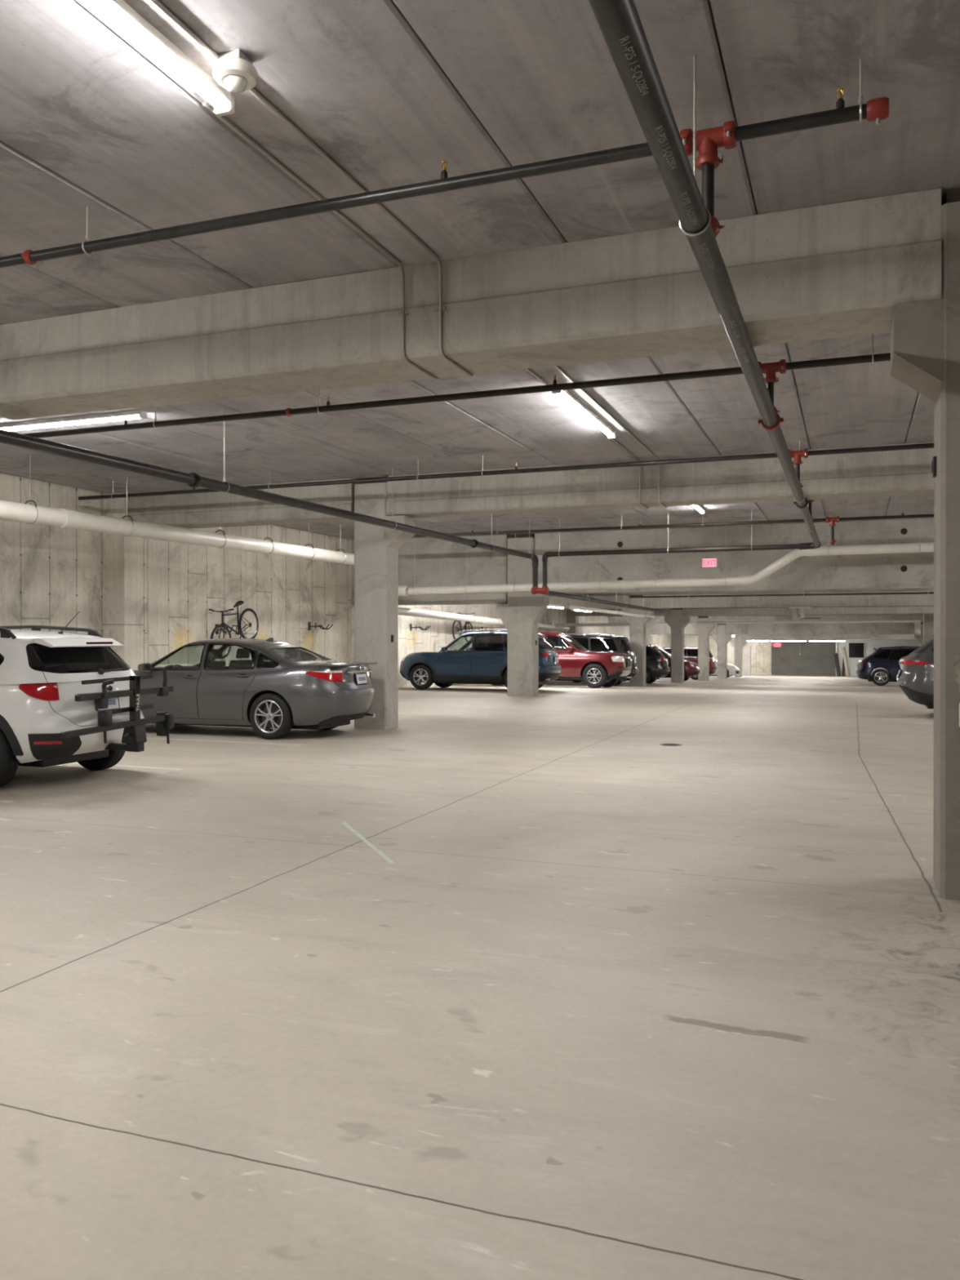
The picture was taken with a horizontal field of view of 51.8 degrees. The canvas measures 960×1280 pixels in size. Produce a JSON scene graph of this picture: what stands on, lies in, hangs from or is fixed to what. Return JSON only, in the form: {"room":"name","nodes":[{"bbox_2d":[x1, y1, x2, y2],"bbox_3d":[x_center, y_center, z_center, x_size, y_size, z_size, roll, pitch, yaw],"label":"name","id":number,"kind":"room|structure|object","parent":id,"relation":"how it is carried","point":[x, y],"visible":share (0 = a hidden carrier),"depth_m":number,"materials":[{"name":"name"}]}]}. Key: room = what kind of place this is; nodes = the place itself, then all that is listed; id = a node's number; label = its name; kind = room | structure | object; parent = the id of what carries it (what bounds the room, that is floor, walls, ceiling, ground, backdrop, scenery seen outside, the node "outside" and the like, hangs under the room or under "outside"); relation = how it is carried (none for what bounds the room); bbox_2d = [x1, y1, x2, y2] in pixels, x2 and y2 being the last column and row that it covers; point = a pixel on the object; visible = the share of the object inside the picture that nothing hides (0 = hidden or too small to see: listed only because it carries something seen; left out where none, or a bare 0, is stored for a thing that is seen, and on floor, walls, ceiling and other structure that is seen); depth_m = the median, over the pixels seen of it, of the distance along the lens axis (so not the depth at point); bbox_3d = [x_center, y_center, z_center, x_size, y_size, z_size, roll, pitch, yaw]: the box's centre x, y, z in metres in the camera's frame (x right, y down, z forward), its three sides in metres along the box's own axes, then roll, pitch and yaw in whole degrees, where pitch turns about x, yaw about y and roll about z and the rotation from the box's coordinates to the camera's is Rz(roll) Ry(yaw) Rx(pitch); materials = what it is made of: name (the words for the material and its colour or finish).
{"room":"parking garage","nodes":[
{"label":"parking garage","id":0,"kind":"room"},
{"bbox_2d":[0,472,697,687],"bbox_3d":[2.543,0.296,42.863,0.300,6.460,102.000,0,0,21],"label":"wall","id":1,"kind":"structure","parent":0,"point":[49,575],"depth_m":20.47,"materials":[{"name":"concrete"}]},
{"bbox_2d":[105,493,147,670],"bbox_3d":[-6.442,-0.603,18.022,0.420,4.060,0.620,0,0,21],"label":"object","id":2,"kind":"object","parent":1,"relation":"attached to","point":[126,557],"depth_m":17.78,"materials":[{"name":"concrete"}]},
{"bbox_2d":[215,624,232,634],"bbox_3d":[-5.411,-0.229,20.851,0.354,0.210,0.192,0,0,21],"label":"hook","id":3,"kind":"object","parent":1,"relation":"attached to","point":[222,628],"visible":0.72,"depth_m":20.86,"materials":[{"name":"black metal"}]},
{"bbox_2d":[208,600,258,659],"bbox_3d":[-5.193,-0.222,20.966,0.608,1.240,1.727,0,0,21],"label":"bicycle","id":4,"kind":"object","parent":3,"relation":"hanging from","point":[224,625],"visible":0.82,"depth_m":21.03,"materials":[{"name":"black paint"}]},
{"bbox_2d":[307,622,333,630],"bbox_3d":[-3.939,-0.344,24.357,0.632,0.210,0.192,0,0,21],"label":"hook","id":5,"kind":"object","parent":1,"relation":"attached to","point":[309,625],"visible":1,"depth_m":24.39,"materials":[{"name":"black metal"}]},
{"bbox_2d":[351,604,354,661],"bbox_3d":[-3.156,0.227,26.736,0.420,2.330,0.600,0,0,21],"label":"trim","id":6,"kind":"structure","parent":1,"relation":"attached to","point":[352,606],"depth_m":26.51,"materials":[{"name":"concrete"}]},
{"bbox_2d":[452,612,475,642],"bbox_3d":[-0.579,-0.420,33.197,0.608,1.019,1.790,0,0,21],"label":"bicycle","id":7,"kind":"object","parent":1,"relation":"hanging from","point":[460,628],"visible":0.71,"depth_m":33.02,"materials":[{"name":"grey paint"}]},
{"bbox_2d":[566,608,578,635],"bbox_3d":[4.398,0.216,46.759,0.420,3.410,0.600,0,0,21],"label":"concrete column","id":8,"kind":"structure","parent":1,"relation":"attached to","point":[571,618],"depth_m":46.49,"materials":[{"name":"concrete"}]},
{"bbox_2d":[0,671,959,1279],"bbox_3d":[12.788,2.202,39.005,21.600,1.720,102.000,0,0,21],"label":"floor","id":9,"kind":"structure","parent":0,"point":[612,1002],"depth_m":4.18,"materials":[{"name":"concrete"}]},
{"bbox_2d":[0,611,145,786],"bbox_3d":[-5.801,0.578,10.802,4.454,1.756,2.023,0,0,24],"label":"car","id":10,"kind":"object","parent":9,"relation":"on","point":[42,673],"visible":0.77,"depth_m":9.71,"materials":[{"name":"white paint"}]},
{"bbox_2d":[18,682,59,700],"bbox_3d":[-4.271,0.477,9.571,0.282,0.219,0.229,0,0,21],"label":"tail light","id":11,"kind":"object","parent":10,"relation":"attached to","point":[27,691],"depth_m":9.54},
{"bbox_2d":[86,641,112,644],"bbox_3d":[-3.898,0.030,10.128,0.045,0.023,0.340,0,0,21],"label":"brake light","id":12,"kind":"object","parent":10,"relation":"on","point":[87,642],"depth_m":10.10,"materials":[{"name":"red"}]},
{"bbox_2d":[60,664,174,751],"bbox_3d":[-3.754,0.692,9.863,0.595,0.866,1.560,0,0,21],"label":"bike rack","id":13,"kind":"object","parent":10,"relation":"attached to","point":[134,738],"visible":0.98,"depth_m":9.93,"materials":[{"name":"black metal"}]},
{"bbox_2d":[60,715,164,738],"bbox_3d":[-3.574,0.848,9.710,0.055,0.106,1.400,0,0,21],"label":"tray","id":14,"kind":"object","parent":13,"relation":"on","point":[135,725],"depth_m":9.71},
{"bbox_2d":[81,675,152,684],"bbox_3d":[-3.595,0.392,9.823,0.045,0.057,0.960,0,0,21],"label":"tray","id":15,"kind":"object","parent":13,"relation":"on","point":[130,678],"depth_m":9.78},
{"bbox_2d":[75,685,173,701],"bbox_3d":[-3.529,0.532,9.884,0.060,0.081,1.360,0,0,21],"label":"tray","id":16,"kind":"object","parent":13,"relation":"on","point":[134,692],"depth_m":9.88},
{"bbox_2d":[108,703,153,714],"bbox_3d":[-3.547,0.701,10.036,0.045,0.062,0.630,0,0,21],"label":"tray","id":17,"kind":"object","parent":13,"relation":"on","point":[144,706],"depth_m":9.95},
{"bbox_2d":[68,762,182,769],"bbox_3d":[-5.758,1.453,12.011,5.150,0.006,0.112,0,0,21],"label":"stall stripe","id":18,"kind":"object","parent":9,"relation":"on","point":[71,762],"visible":0.42,"depth_m":11.31,"materials":[{"name":"white paint"}]},
{"bbox_2d":[146,737,301,745],"bbox_3d":[-4.846,1.443,14.499,5.100,0.006,0.115,0,0,21],"label":"stall stripe","id":19,"kind":"object","parent":9,"relation":"on","point":[146,737],"visible":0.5,"depth_m":14.02,"materials":[{"name":"white paint"}]},
{"bbox_2d":[133,637,377,739],"bbox_3d":[-4.002,0.700,15.531,4.855,1.475,2.064,0,0,24],"label":"car","id":20,"kind":"object","parent":9,"relation":"on","point":[282,694],"visible":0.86,"depth_m":14.54,"materials":[{"name":"grey paint"}]},
{"bbox_2d":[137,662,152,672],"bbox_3d":[-5.078,0.430,15.043,0.120,0.167,0.308,0,0,21],"label":"mirror","id":21,"kind":"object","parent":20,"relation":"attached to","point":[145,667],"depth_m":14.95,"materials":[{"name":"grey paint"}]},
{"bbox_2d":[304,670,342,681],"bbox_3d":[-2.252,0.518,14.254,0.431,0.159,0.361,0,0,21],"label":"tail light","id":22,"kind":"object","parent":20,"relation":"attached to","point":[309,675],"depth_m":14.18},
{"bbox_2d":[311,670,342,672],"bbox_3d":[-2.210,0.458,14.249,0.474,0.033,0.104,0,0,-23],"label":"light","id":23,"kind":"object","parent":20,"relation":"attached to","point":[312,671],"depth_m":14.21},
{"bbox_2d":[318,711,368,724],"bbox_3d":[-1.969,1.167,14.813,0.301,0.113,1.267,0,0,21],"label":"diffuser","id":24,"kind":"object","parent":20,"relation":"attached to","point":[327,718],"depth_m":14.41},
{"bbox_2d":[341,822,395,863],"bbox_3d":[-0.838,1.472,7.232,0.040,0.006,1.546,0,0,-20],"label":"floor marking","id":25,"kind":"object","parent":9,"relation":"on","point":[385,857],"depth_m":7.13,"materials":[{"name":"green paint"}]},
{"bbox_2d":[354,476,416,729],"bbox_3d":[-1.546,-0.585,16.100,0.900,4.080,0.480,0,0,21],"label":"concrete column","id":26,"kind":"structure","parent":9,"relation":"on","point":[376,548],"depth_m":15.94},
{"bbox_2d":[399,628,561,689],"bbox_3d":[-0.026,0.557,27.993,4.704,1.729,2.082,0,0,24],"label":"car","id":27,"kind":"object","parent":9,"relation":"on","point":[485,662],"visible":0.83,"depth_m":27.27,"materials":[{"name":"blue paint"}]},
{"bbox_2d":[496,533,549,696],"bbox_3d":[1.085,-0.620,24.972,1.240,4.082,0.500,0,0,21],"label":"concrete column","id":28,"kind":"structure","parent":9,"relation":"on","point":[521,616],"depth_m":24.74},
{"bbox_2d":[491,631,631,688],"bbox_3d":[2.245,0.652,32.498,5.442,1.829,2.133,0,0,18],"label":"suv","id":29,"kind":"object","parent":9,"relation":"on","point":[601,667],"visible":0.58,"depth_m":31.22,"materials":[{"name":"paint"}]},
{"bbox_2d":[586,651,624,654],"bbox_3d":[4.046,0.503,31.860,1.180,0.272,1.512,0,-2,21],"label":"hood","id":30,"kind":"object","parent":29,"relation":"attached to","point":[611,653],"depth_m":31.18,"materials":[{"name":"paint"}]},
{"bbox_2d":[623,657,631,667],"bbox_3d":[4.726,0.720,31.596,0.145,0.320,1.153,0,-2,21],"label":"grille","id":31,"kind":"object","parent":29,"relation":"attached to","point":[627,660],"depth_m":31.32,"materials":[{"name":"silver metal"}]},
{"bbox_2d":[554,633,638,685],"bbox_3d":[3.261,0.718,35.903,4.948,1.933,2.191,0,0,24],"label":"car","id":32,"kind":"object","parent":9,"relation":"on","point":[592,642],"visible":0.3,"depth_m":34.86,"materials":[{"name":"black paint"}]},
{"bbox_2d":[572,644,670,683],"bbox_3d":[5.738,0.990,42.281,4.704,1.744,2.082,0,0,24],"label":"car","id":33,"kind":"object","parent":9,"relation":"on","point":[656,664],"visible":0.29,"depth_m":41.01,"materials":[{"name":"black paint"}]},
{"bbox_2d":[621,595,653,685],"bbox_3d":[5.851,0.037,36.644,1.120,3.371,0.500,0,0,21],"label":"concrete column","id":34,"kind":"structure","parent":9,"relation":"on","point":[637,624],"depth_m":36.40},
{"bbox_2d":[626,647,700,680],"bbox_3d":[8.623,1.204,49.534,4.705,1.749,2.082,0,0,17],"label":"car","id":35,"kind":"object","parent":9,"relation":"on","point":[691,668],"visible":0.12,"depth_m":48.36,"materials":[{"name":"paint"}]},
{"bbox_2d":[664,608,690,682],"bbox_3d":[8.993,0.237,44.972,1.120,3.438,0.500,0,0,21],"label":"concrete column","id":36,"kind":"structure","parent":9,"relation":"on","point":[676,621],"depth_m":44.74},
{"bbox_2d":[662,646,716,679],"bbox_3d":[11.108,1.332,56.934,4.949,1.924,2.192,0,0,24],"label":"car","id":37,"kind":"object","parent":9,"relation":"on","point":[691,654],"visible":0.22,"depth_m":55.82,"materials":[{"name":"red paint"}]},
{"bbox_2d":[692,616,715,680],"bbox_3d":[11.958,0.465,52.832,1.120,3.458,0.500,0,0,21],"label":"concrete column","id":38,"kind":"structure","parent":9,"relation":"on","point":[703,630],"depth_m":52.61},
{"bbox_2d":[712,623,732,679],"bbox_3d":[14.782,0.689,60.318,1.120,3.427,0.500,0,0,21],"label":"concrete column","id":39,"kind":"structure","parent":9,"relation":"on","point":[722,638],"depth_m":60.08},
{"bbox_2d":[709,659,740,677],"bbox_3d":[14.612,1.757,65.012,4.854,1.498,2.062,0,0,17],"label":"car","id":40,"kind":"object","parent":9,"relation":"on","point":[731,669],"visible":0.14,"depth_m":63.72,"materials":[{"name":"white paint"}]},
{"bbox_2d":[729,634,746,677],"bbox_3d":[18.029,0.939,68.927,1.120,3.336,0.500,0,0,21],"label":"concrete column","id":41,"kind":"structure","parent":9,"relation":"on","point":[737,642],"depth_m":68.68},
{"bbox_2d":[742,639,755,675],"bbox_3d":[20.182,1.088,74.635,1.120,3.237,0.500,0,0,21],"label":"concrete column","id":42,"kind":"structure","parent":9,"relation":"on","point":[747,647],"depth_m":74.39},
{"bbox_2d":[834,653,840,676],"bbox_3d":[26.815,1.860,74.118,0.521,1.767,0.269,0,0,21],"label":"board","id":43,"kind":"object","parent":9,"relation":"on","point":[836,655],"visible":1,"depth_m":74.09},
{"bbox_2d":[841,648,848,676],"bbox_3d":[27.338,1.665,73.944,0.129,2.145,0.574,0,0,-37],"label":"board","id":44,"kind":"object","parent":9,"relation":"on","point":[842,649],"visible":1,"depth_m":73.92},
{"bbox_2d":[855,646,919,685],"bbox_3d":[18.561,1.132,42.308,4.624,1.742,2.122,0,0,17],"label":"car","id":45,"kind":"object","parent":9,"relation":"on","point":[888,658],"visible":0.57,"depth_m":42.02,"materials":[{"name":"blue paint"}]},
{"bbox_2d":[896,634,933,708],"bbox_3d":[10.101,0.570,17.937,4.682,1.715,2.144,0,0,24],"label":"car","id":46,"kind":"object","parent":9,"relation":"on","point":[915,677],"visible":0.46,"depth_m":17.92,"materials":[{"name":"grey"}]},
{"bbox_2d":[898,658,930,664],"bbox_3d":[8.162,0.403,18.619,0.499,0.092,1.682,0,0,21],"label":"tail light","id":47,"kind":"object","parent":46,"relation":"attached to","point":[902,661],"depth_m":17.96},
{"bbox_2d":[913,622,923,646],"bbox_3d":[25.256,0.705,56.366,0.930,3.427,0.500,0,0,21],"label":"concrete column","id":48,"kind":"structure","parent":9,"relation":"on","point":[919,637],"depth_m":56.19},
{"bbox_2d":[890,187,959,900],"bbox_3d":[3.029,-0.543,5.774,1.150,4.080,0.552,0,0,21],"label":"concrete column","id":49,"kind":"structure","parent":9,"relation":"on","point":[925,335],"depth_m":5.63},
{"bbox_2d":[931,456,936,477],"bbox_3d":[2.740,-1.044,5.963,0.026,0.120,0.060,0,0,21],"label":"tag","id":50,"kind":"object","parent":49,"relation":"attached to","point":[934,459],"visible":1,"depth_m":5.94,"materials":[{"name":"black plastic"}]},
{"bbox_2d":[923,613,933,644],"bbox_3d":[20.232,0.341,44.366,0.580,3.452,0.500,0,0,21],"label":"concrete column","id":51,"kind":"structure","parent":9,"relation":"on","point":[928,619],"depth_m":44.17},
{"bbox_2d":[0,0,959,540],"bbox_3d":[0.769,-2.697,7.127,21.600,0.224,33.900,0,0,21],"label":"ceiling","id":52,"kind":"structure","parent":0,"point":[391,91],"depth_m":5.45,"materials":[{"name":"concrete"}]},
{"bbox_2d":[0,409,146,431],"bbox_3d":[-4.965,-2.560,11.643,2.482,0.094,0.096,0,0,21],"label":"strip light","id":53,"kind":"object","parent":52,"relation":"attached to","point":[140,414],"visible":1,"depth_m":11.51,"materials":[{"name":"white plastic"}]},
{"bbox_2d":[85,0,235,116],"bbox_3d":[-1.638,-2.527,3.524,0.096,0.094,2.482,0,0,21],"label":"strip light","id":54,"kind":"object","parent":52,"relation":"attached to","point":[119,12],"visible":0.99,"depth_m":4.23,"materials":[{"name":"white plastic"}]},
{"bbox_2d":[0,456,408,596],"bbox_3d":[-6.601,-1.829,13.001,0.656,1.567,25.683,0,0,21],"label":"drain pipe","id":55,"kind":"object","parent":52,"relation":"hanging from","point":[30,513],"visible":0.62,"depth_m":16.45,"materials":[{"name":"white plastic"}]},
{"bbox_2d":[213,48,257,93],"bbox_3d":[-1.082,-2.503,4.374,0.194,0.150,0.194,0,0,21],"label":"sensor","id":56,"kind":"object","parent":52,"relation":"attached to","point":[233,71],"visible":1,"depth_m":4.33,"materials":[{"name":"white plastic"}]},
{"bbox_2d":[124,478,356,528],"bbox_3d":[-4.121,-2.319,17.128,4.550,0.620,0.600,0,0,21],"label":"concrete beam","id":57,"kind":"structure","parent":52,"relation":"attached to","point":[206,509],"depth_m":16.90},
{"bbox_2d":[0,405,537,586],"bbox_3d":[-2.001,-1.859,13.244,0.202,1.510,18.385,0,0,21],"label":"pipe","id":58,"kind":"object","parent":52,"relation":"hanging from","point":[7,437],"visible":1,"depth_m":10.97,"materials":[{"name":"black metal"}]},
{"bbox_2d":[531,586,549,594],"bbox_3d":[1.340,-1.091,21.792,0.380,0.175,0.308,0,0,21],"label":"pipe manifold","id":59,"kind":"object","parent":58,"relation":"attached to","point":[535,589],"visible":1,"depth_m":21.70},
{"bbox_2d":[202,100,547,385],"bbox_3d":[-0.320,-2.254,7.358,0.070,0.666,5.640,0,0,21],"label":"conduit","id":60,"kind":"object","parent":52,"relation":"attached to","point":[402,313],"visible":0.69,"depth_m":6.12,"materials":[{"name":"grey"}]},
{"bbox_2d":[149,0,657,458],"bbox_3d":[-1.692,-2.236,2.927,0.070,0.666,23.900,0,0,21],"label":"conduit","id":61,"kind":"object","parent":52,"relation":"attached to","point":[157,3],"visible":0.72,"depth_m":5.48,"materials":[{"name":"grey"}]},
{"bbox_2d":[351,534,508,604],"bbox_3d":[-1.291,-1.800,26.035,4.400,1.730,0.580,0,0,21],"label":"concrete beam","id":62,"kind":"structure","parent":52,"relation":"attached to","point":[422,562],"depth_m":25.55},
{"bbox_2d":[0,57,888,267],"bbox_3d":[-1.501,-2.220,5.581,7.045,0.725,0.152,0,0,21],"label":"pipe","id":63,"kind":"object","parent":52,"relation":"hanging from","point":[726,135],"visible":0.94,"depth_m":4.91,"materials":[{"name":"black metal"}]},
{"bbox_2d":[835,97,844,108],"bbox_3d":[1.608,-2.388,4.407,0.036,0.045,0.034,0,0,21],"label":"sprinkler head","id":64,"kind":"object","parent":63,"relation":"attached to","point":[840,104],"depth_m":4.39},
{"bbox_2d":[23,333,890,438],"bbox_3d":[-2.028,-2.236,10.055,12.700,0.730,0.152,0,0,21],"label":"pipe","id":65,"kind":"object","parent":52,"relation":"hanging from","point":[769,369],"visible":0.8,"depth_m":9.17,"materials":[{"name":"black metal"}]},
{"bbox_2d":[0,187,941,420],"bbox_3d":[-0.760,-2.269,7.225,7.470,0.640,0.600,0,0,21],"label":"concrete beam","id":66,"kind":"structure","parent":52,"relation":"attached to","point":[841,269],"depth_m":6.65,"materials":[{"name":"concrete"}]},
{"bbox_2d":[78,443,933,500],"bbox_3d":[0.835,-2.246,13.677,16.100,0.739,0.152,0,0,21],"label":"pipe","id":67,"kind":"object","parent":52,"relation":"hanging from","point":[797,455],"visible":0.84,"depth_m":13.57,"materials":[{"name":"black metal"}]},
{"bbox_2d":[551,390,615,439],"bbox_3d":[1.212,-2.558,11.192,0.096,0.094,2.482,0,0,21],"label":"strip light","id":68,"kind":"object","parent":52,"relation":"attached to","point":[565,395],"visible":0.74,"depth_m":11.03,"materials":[{"name":"white plastic"}]},
{"bbox_2d":[605,434,648,509],"bbox_3d":[2.564,-2.295,15.002,0.070,0.646,5.500,0,0,21],"label":"conduit","id":69,"kind":"object","parent":52,"relation":"attached to","point":[613,439],"visible":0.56,"depth_m":14.35,"materials":[{"name":"grey"}]},
{"bbox_2d":[628,431,666,508],"bbox_3d":[2.826,-2.294,14.903,0.070,0.646,5.500,0,0,21],"label":"conduit","id":70,"kind":"object","parent":52,"relation":"attached to","point":[659,477],"visible":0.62,"depth_m":14.25,"materials":[{"name":"grey"}]},
{"bbox_2d":[386,442,933,518],"bbox_3d":[4.216,-2.307,13.983,11.990,0.620,0.600,0,0,21],"label":"concrete beam","id":71,"kind":"structure","parent":52,"relation":"attached to","point":[900,472],"depth_m":14.27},
{"bbox_2d":[407,513,933,595],"bbox_3d":[7.117,-1.872,21.409,19.002,1.550,0.220,0,0,21],"label":"drain pipe","id":72,"kind":"object","parent":52,"relation":"hanging from","point":[919,547],"visible":0.95,"depth_m":22.25,"materials":[{"name":"white plastic"}]},
{"bbox_2d":[542,514,799,586],"bbox_3d":[3.888,-1.889,20.778,5.379,1.510,0.124,0,0,21],"label":"sprinkler crossover","id":73,"kind":"object","parent":52,"relation":"hanging from","point":[544,557],"visible":1,"depth_m":20.77,"materials":[{"name":"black metal"}]},
{"bbox_2d":[413,511,933,544],"bbox_3d":[4.413,-2.266,20.471,14.200,0.754,0.152,0,0,21],"label":"pipe","id":74,"kind":"object","parent":52,"relation":"hanging from","point":[832,520],"visible":0.92,"depth_m":20.33,"materials":[{"name":"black metal"}]},
{"bbox_2d":[588,0,821,549],"bbox_3d":[1.277,-2.177,5.585,0.453,0.811,30.368,0,0,21],"label":"pipe","id":75,"kind":"object","parent":52,"relation":"hanging from","point":[619,21],"visible":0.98,"depth_m":3.98,"materials":[{"name":"black metal"}]},
{"bbox_2d":[619,35,648,95],"bbox_3d":[0.483,-1.792,3.093,0.033,0.008,0.328,0,0,21],"label":"print","id":76,"kind":"object","parent":75,"relation":"attached to","point":[633,62],"depth_m":3.08,"materials":[{"name":"grey"}]},
{"bbox_2d":[653,124,676,169],"bbox_3d":[0.677,-1.794,3.607,0.033,0.008,0.328,0,0,21],"label":"print","id":77,"kind":"object","parent":75,"relation":"attached to","point":[664,142],"depth_m":3.60,"materials":[{"name":"grey"}]},
{"bbox_2d":[681,191,697,225],"bbox_3d":[0.871,-1.796,4.122,0.033,0.008,0.328,0,0,21],"label":"print","id":78,"kind":"object","parent":75,"relation":"attached to","point":[689,201],"depth_m":4.12,"materials":[{"name":"grey"}]},
{"bbox_2d":[700,242,714,269],"bbox_3d":[1.066,-1.798,4.636,0.033,0.008,0.328,0,0,21],"label":"print","id":79,"kind":"object","parent":75,"relation":"attached to","point":[707,249],"depth_m":4.63,"materials":[{"name":"grey"}]},
{"bbox_2d":[730,320,740,337],"bbox_3d":[1.482,-1.803,5.740,0.033,0.008,0.328,0,0,21],"label":"print","id":80,"kind":"object","parent":75,"relation":"attached to","point":[735,325],"depth_m":5.73,"materials":[{"name":"grey"}]},
{"bbox_2d":[702,544,716,567],"bbox_3d":[5.023,-2.120,21.606,0.310,1.055,0.058,0,0,21],"label":"exit sign","id":81,"kind":"object","parent":52,"relation":"hanging from","point":[706,562],"visible":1,"depth_m":21.59,"materials":[{"name":"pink plastic"}]},
{"bbox_2d":[534,518,933,593],"bbox_3d":[9.162,-1.904,22.080,16.450,1.490,0.600,0,0,21],"label":"concrete beam","id":82,"kind":"structure","parent":52,"relation":"attached to","point":[896,570],"depth_m":22.91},
{"bbox_2d":[709,635,771,672],"bbox_3d":[23.120,1.245,87.635,6.600,4.200,0.300,0,0,21],"label":"wall","id":83,"kind":"structure","parent":0,"point":[761,651],"depth_m":87.01,"materials":[{"name":"concrete"}]},
{"bbox_2d":[549,587,933,635],"bbox_3d":[18.754,-1.108,54.804,21.600,1.868,68.000,0,0,21],"label":"ceiling","id":84,"kind":"structure","parent":0,"point":[917,625],"depth_m":34.75,"materials":[{"name":"concrete"}]},
{"bbox_2d":[398,607,568,631],"bbox_3d":[0.545,-1.032,32.603,0.224,1.400,17.204,0,0,21],"label":"drain pipe","id":85,"kind":"object","parent":84,"relation":"hanging from","point":[402,611],"visible":0.76,"depth_m":29.25,"materials":[{"name":"white plastic"}]},
{"bbox_2d":[546,595,630,609],"bbox_3d":[3.320,-1.422,37.593,4.870,0.500,0.500,0,0,21],"label":"concrete beam","id":86,"kind":"structure","parent":84,"relation":"attached to","point":[566,602],"depth_m":37.01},
{"bbox_2d":[547,609,629,626],"bbox_3d":[4.462,-0.857,40.638,4.459,1.485,0.144,0,0,21],"label":"drain pipe","id":87,"kind":"object","parent":84,"relation":"hanging from","point":[616,624],"visible":0.59,"depth_m":40.49,"materials":[{"name":"white plastic"}]},
{"bbox_2d":[541,590,665,613],"bbox_3d":[4.032,-1.335,28.902,0.151,0.787,14.901,0,0,21],"label":"pipe","id":88,"kind":"object","parent":84,"relation":"hanging from","point":[551,593],"visible":0.95,"depth_m":26.71,"materials":[{"name":"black metal"}]},
{"bbox_2d":[568,593,655,618],"bbox_3d":[4.334,-1.242,30.691,0.126,0.967,11.300,0,0,21],"label":"drain pipe","id":89,"kind":"object","parent":84,"relation":"hanging from","point":[573,607],"visible":1,"depth_m":29.06,"materials":[{"name":"white plastic"}]},
{"bbox_2d":[575,608,671,616],"bbox_3d":[6.658,-1.316,45.846,4.450,0.380,0.500,0,0,21],"label":"concrete beam","id":90,"kind":"structure","parent":84,"relation":"attached to","point":[668,611],"depth_m":45.90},
{"bbox_2d":[608,616,698,622],"bbox_3d":[9.427,-1.103,53.781,4.870,0.370,0.500,0,0,21],"label":"concrete beam","id":91,"kind":"structure","parent":84,"relation":"attached to","point":[658,619],"depth_m":53.53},
{"bbox_2d":[645,623,717,634],"bbox_3d":[12.251,-0.698,61.267,4.870,0.700,0.500,0,0,21],"label":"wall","id":92,"kind":"structure","parent":84,"relation":"attached to","point":[651,628],"depth_m":61.29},
{"bbox_2d":[642,590,933,597],"bbox_3d":[10.903,-1.510,30.082,12.000,0.320,0.080,0,0,21],"label":"pipe","id":93,"kind":"object","parent":84,"relation":"hanging from","point":[927,592],"visible":0.95,"depth_m":30.51,"materials":[{"name":"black metal"}]},
{"bbox_2d":[644,591,933,608],"bbox_3d":[13.678,-1.406,33.685,16.190,0.500,0.500,0,0,21],"label":"concrete beam","id":94,"kind":"structure","parent":84,"relation":"attached to","point":[882,600],"depth_m":34.44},
{"bbox_2d":[788,607,820,618],"bbox_3d":[12.505,-1.197,38.029,1.150,0.766,0.600,0,0,21],"label":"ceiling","id":95,"kind":"structure","parent":84,"relation":"hanging from","point":[795,609],"depth_m":37.99,"materials":[{"name":"grey concrete"}]},
{"bbox_2d":[695,614,920,624],"bbox_3d":[14.837,-1.075,45.273,9.800,0.673,0.134,0,0,21],"label":"drain pipe","id":96,"kind":"object","parent":84,"relation":"hanging from","point":[891,620],"visible":0.98,"depth_m":45.13,"materials":[{"name":"white plastic"}]},
{"bbox_2d":[682,606,933,615],"bbox_3d":[16.819,-1.300,42.013,16.190,0.380,0.500,0,0,21],"label":"concrete beam","id":97,"kind":"structure","parent":84,"relation":"attached to","point":[863,610],"depth_m":42.68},
{"bbox_2d":[683,605,933,608],"bbox_3d":[13.868,-1.410,37.942,12.000,0.320,0.080,0,0,21],"label":"pipe","id":98,"kind":"object","parent":84,"relation":"hanging from","point":[896,606],"visible":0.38,"depth_m":38.09,"materials":[{"name":"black metal"}]},
{"bbox_2d":[707,614,923,622],"bbox_3d":[19.784,-1.087,49.873,16.190,0.370,0.500,0,0,21],"label":"concrete beam","id":99,"kind":"structure","parent":84,"relation":"attached to","point":[873,617],"depth_m":50.54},
{"bbox_2d":[726,622,914,634],"bbox_3d":[19.942,-0.686,58.366,10.490,0.700,0.500,0,0,21],"label":"concrete beam","id":100,"kind":"structure","parent":84,"relation":"attached to","point":[812,628],"depth_m":58.02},
{"bbox_2d":[808,639,845,641],"bbox_3d":[24.522,-0.250,69.839,2.482,0.703,0.096,0,0,21],"label":"strip light","id":101,"kind":"object","parent":84,"relation":"hanging from","point":[814,640],"visible":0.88,"depth_m":69.81,"materials":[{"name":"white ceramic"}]},
{"bbox_2d":[742,629,919,639],"bbox_3d":[25.856,-0.392,65.969,16.190,0.690,0.500,0,0,21],"label":"concrete beam","id":102,"kind":"structure","parent":84,"relation":"attached to","point":[916,631],"depth_m":66.55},
{"bbox_2d":[771,639,835,675],"bbox_3d":[25.276,1.287,77.203,4.800,4.200,0.300,0,0,21],"label":"wall","id":103,"kind":"structure","parent":0,"point":[815,658],"depth_m":77.05,"materials":[{"name":"grey concrete"}]},
{"bbox_2d":[835,639,919,676],"bbox_3d":[31.588,1.306,72.684,10.200,4.200,0.300,0,0,21],"label":"wall","id":104,"kind":"structure","parent":0,"point":[870,645],"depth_m":73.59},
{"bbox_2d":[848,642,865,658],"bbox_3d":[28.119,0.771,73.799,1.180,1.220,0.100,0,0,21],"label":"window","id":105,"kind":"structure","parent":104,"relation":"in","point":[855,650],"depth_m":73.75,"materials":[{"name":"black"}]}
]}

